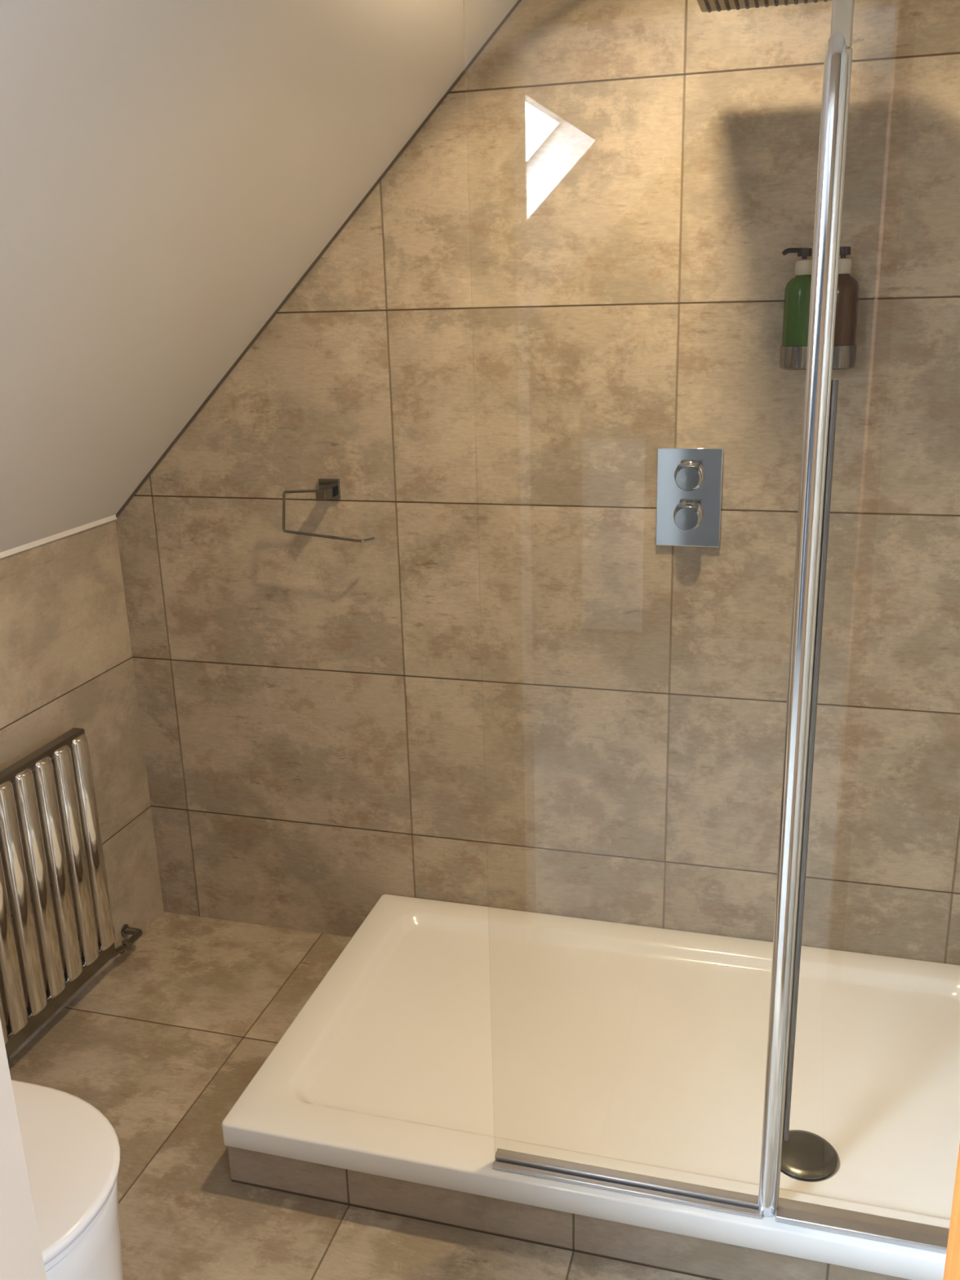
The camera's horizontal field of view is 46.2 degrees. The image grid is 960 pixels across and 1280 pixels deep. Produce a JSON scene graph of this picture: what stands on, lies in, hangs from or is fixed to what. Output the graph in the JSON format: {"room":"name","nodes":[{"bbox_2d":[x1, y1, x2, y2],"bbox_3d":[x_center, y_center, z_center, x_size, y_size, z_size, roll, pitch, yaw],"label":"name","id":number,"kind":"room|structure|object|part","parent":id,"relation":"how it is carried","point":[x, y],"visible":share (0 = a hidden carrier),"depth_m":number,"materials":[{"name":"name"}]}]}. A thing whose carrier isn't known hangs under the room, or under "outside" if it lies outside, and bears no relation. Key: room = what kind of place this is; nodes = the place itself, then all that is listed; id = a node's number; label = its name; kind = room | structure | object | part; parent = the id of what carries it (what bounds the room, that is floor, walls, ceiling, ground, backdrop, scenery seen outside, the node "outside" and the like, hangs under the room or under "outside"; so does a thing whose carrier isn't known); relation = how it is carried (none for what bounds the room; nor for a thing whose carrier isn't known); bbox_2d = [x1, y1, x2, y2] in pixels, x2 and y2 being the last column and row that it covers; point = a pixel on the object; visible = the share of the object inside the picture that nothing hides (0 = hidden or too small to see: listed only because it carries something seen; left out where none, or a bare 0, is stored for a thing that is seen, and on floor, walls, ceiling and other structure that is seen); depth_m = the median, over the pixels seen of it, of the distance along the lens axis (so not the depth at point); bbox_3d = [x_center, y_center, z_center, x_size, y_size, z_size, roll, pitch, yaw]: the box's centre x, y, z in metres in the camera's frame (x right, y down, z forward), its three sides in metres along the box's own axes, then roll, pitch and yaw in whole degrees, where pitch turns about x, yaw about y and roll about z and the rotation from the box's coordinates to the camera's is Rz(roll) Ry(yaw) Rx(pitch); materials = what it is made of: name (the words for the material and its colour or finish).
{"room":"bathroom","nodes":[
{"label":"bathroom","id":0,"kind":"room"},
{"bbox_2d":[0,520,164,1062],"bbox_3d":[-1.480,0.806,0.838,0.100,1.113,4.300,3,18,16],"label":"wall","id":1,"kind":"structure","parent":0,"point":[66,661],"depth_m":2.57,"materials":[{"name":"tile"}]},
{"bbox_2d":[0,514,117,559],"bbox_3d":[-1.087,-0.054,1.889,0.017,0.022,1.654,3,18,16],"label":"trim","id":2,"kind":"structure","parent":1,"relation":"attached to","point":[11,552],"depth_m":2.44,"materials":[{"name":"white paint"}]},
{"bbox_2d":[0,727,142,1057],"bbox_3d":[-0.951,0.552,2.350,0.080,0.608,0.770,3,18,16],"label":"towel radiator","id":3,"kind":"object","parent":1,"relation":"attached to","point":[23,1021],"visible":0.98,"depth_m":2.38,"materials":[{"name":"silver metal"}]},
{"bbox_2d":[0,0,518,552],"bbox_3d":[0.099,-0.093,0.084,3.360,1.207,4.400,3,18,16],"label":"ceiling","id":4,"kind":"structure","parent":0,"point":[171,171],"depth_m":1.75,"materials":[{"name":"paint"}]},
{"bbox_2d":[697,0,831,12],"bbox_3d":[0.436,-1.098,1.671,0.223,0.240,0.220,3,18,16],"label":"shower head","id":5,"kind":"object","parent":4,"relation":"attached to","point":[705,6],"visible":0.98,"depth_m":1.78},
{"bbox_2d":[8,911,710,1279],"bbox_3d":[-0.073,1.053,1.968,2.230,0.100,1.805,3,18,16],"label":"floor","id":6,"kind":"structure","parent":0,"point":[164,1042],"depth_m":2.21,"materials":[{"name":"tile"}]},
{"bbox_2d":[11,1080,123,1279],"bbox_3d":[-0.845,0.753,1.550,0.734,0.760,0.380,3,18,16],"label":"toilet","id":7,"kind":"object","parent":6,"relation":"on","point":[72,1150],"visible":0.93,"depth_m":1.50,"materials":[{"name":"white ceramic"}]},
{"bbox_3d":[-0.734,0.738,1.513,0.490,0.013,0.370,3,18,16],"label":"seat","id":8,"kind":"part","parent":7,"relation":"part of","materials":[{"name":"white plastic"}]},
{"bbox_2d":[227,1146,910,1279],"bbox_3d":[0.333,0.866,2.220,1.406,0.088,0.811,3,18,16],"label":"plinth","id":9,"kind":"object","parent":6,"relation":"on","point":[608,1239],"visible":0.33,"depth_m":1.89,"materials":[{"name":"stone"}]},
{"bbox_2d":[222,893,959,1279],"bbox_3d":[0.327,0.802,2.193,1.406,0.049,0.824,3,18,16],"label":"shower tray","id":10,"kind":"object","parent":6,"relation":"on","point":[442,1037],"visible":0.98,"depth_m":2.14,"materials":[{"name":"white ceramic"}]},
{"bbox_2d":[492,0,949,1253],"bbox_3d":[0.542,-0.147,1.835,0.909,1.964,0.814,3,18,16],"label":"screen","id":11,"kind":"object","parent":10,"relation":"on","point":[802,696],"visible":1,"depth_m":1.54,"materials":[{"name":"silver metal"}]},
{"bbox_3d":[0.236,0.882,1.834,0.437,0.014,0.042,3,18,16],"label":"rail","id":12,"kind":"part","parent":11,"relation":"part of","materials":[{"name":"metal"}]},
{"bbox_3d":[0.429,0.102,1.524,0.026,1.673,0.016,3,18,16],"label":"hinge post","id":13,"kind":"part","parent":11,"relation":"part of","materials":[{"name":"silver metal"}]},
{"bbox_3d":[0.682,0.909,1.710,0.450,0.012,0.042,3,18,16],"label":"rail","id":14,"kind":"part","parent":11,"relation":"part of","materials":[{"name":"metal"}]},
{"bbox_2d":[780,1129,839,1182],"bbox_3d":[0.552,0.876,1.919,0.120,0.014,0.120,3,18,16],"label":"shower drain","id":15,"kind":"object","parent":10,"relation":"in","point":[806,1156],"visible":0.78,"depth_m":1.90,"materials":[{"name":"metal"}]},
{"bbox_2d":[115,0,959,965],"bbox_3d":[0.125,-0.412,2.373,2.230,2.450,0.100,3,18,16],"label":"wall","id":16,"kind":"structure","parent":0,"point":[508,695],"depth_m":2.35,"materials":[{"name":"tile"}]},
{"bbox_2d":[115,0,521,517],"bbox_3d":[-0.323,-0.805,2.324,1.148,1.152,0.007,3,18,16],"label":"trim","id":17,"kind":"structure","parent":16,"relation":"attached to","point":[517,2],"depth_m":2.34,"materials":[{"name":"grey rubber"}]},
{"bbox_2d":[282,478,374,542],"bbox_3d":[-0.327,-0.284,2.458,0.210,0.127,0.066,3,18,16],"label":"toilet roll holder","id":18,"kind":"object","parent":16,"relation":"attached to","point":[329,488],"visible":1,"depth_m":2.45,"materials":[{"name":"silver metal"}]},
{"bbox_3d":[-0.335,-0.319,2.445,0.022,0.022,0.058,3,18,16],"label":"post","id":19,"kind":"part","parent":18,"relation":"part of","materials":[{"name":"silver metal"}]},
{"bbox_3d":[-0.331,-0.332,2.474,0.047,0.045,0.008,3,18,16],"label":"wall plate","id":20,"kind":"part","parent":18,"relation":"part of","materials":[{"name":"silver metal"}]},
{"bbox_2d":[655,447,723,546],"bbox_3d":[0.415,-0.281,2.245,0.129,0.199,0.054,3,18,16],"label":"shower valve","id":21,"kind":"object","parent":16,"relation":"attached to","point":[689,483],"visible":1,"depth_m":2.25,"materials":[{"name":"silver metal"}]},
{"bbox_3d":[0.415,-0.246,2.251,0.060,0.060,0.045,3,18,16],"label":"knob","id":22,"kind":"part","parent":21,"relation":"part of","materials":[{"name":"silver metal"}]},
{"bbox_3d":[0.413,-0.323,2.227,0.060,0.060,0.045,3,18,16],"label":"knob","id":23,"kind":"part","parent":21,"relation":"part of","materials":[{"name":"silver metal"}]},
{"bbox_2d":[779,344,857,369],"bbox_3d":[0.627,-0.526,2.090,0.136,0.042,0.080,3,18,16],"label":"holder","id":24,"kind":"object","parent":16,"relation":"attached to","point":[844,357],"visible":0.58,"depth_m":2.06,"materials":[{"name":"silver metal"}]},
{"bbox_2d":[782,247,812,346],"bbox_3d":[0.591,-0.612,2.067,0.064,0.208,0.064,14,23,41],"label":"soap dispenser bottle","id":25,"kind":"object","parent":24,"relation":"in","point":[797,290],"visible":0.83,"depth_m":2.04,"materials":[{"name":"green plastic"}]},
{"bbox_2d":[833,246,859,346],"bbox_3d":[0.656,-0.608,2.049,0.064,0.208,0.064,14,23,41],"label":"soap dispenser bottle","id":26,"kind":"object","parent":24,"relation":"in","point":[848,288],"visible":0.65,"depth_m":2.02,"materials":[{"name":"brown plastic"}]},
{"bbox_2d":[779,345,807,369],"bbox_3d":[0.594,-0.526,2.094,0.069,0.042,0.069,3,18,16],"label":"cup","id":27,"kind":"object","parent":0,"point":[791,357],"depth_m":2.07,"materials":[{"name":"silver metal"}]},
{"bbox_2d":[831,344,857,369],"bbox_3d":[0.658,-0.523,2.076,0.069,0.042,0.069,3,18,16],"label":"cup","id":28,"kind":"object","parent":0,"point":[844,357],"depth_m":2.05,"materials":[{"name":"silver metal"}]},
{"bbox_3d":[0.259,0.134,0.594,3.300,2.450,0.100,3,18,16],"label":"wall","id":29,"kind":"structure","parent":0,"visible":0},
{"bbox_2d":[0,1019,46,1279],"bbox_3d":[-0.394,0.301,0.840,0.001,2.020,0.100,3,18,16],"label":"door frame","id":30,"kind":"structure","parent":29,"relation":"attached to","point":[21,1258],"depth_m":0.92,"materials":[{"name":"paint"}]},
{"bbox_2d":[942,1143,959,1279],"bbox_3d":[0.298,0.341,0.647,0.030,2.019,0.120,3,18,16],"label":"door","id":31,"kind":"structure","parent":29,"relation":"in","point":[952,1267],"depth_m":0.70,"materials":[{"name":"brown wood"}]}
]}

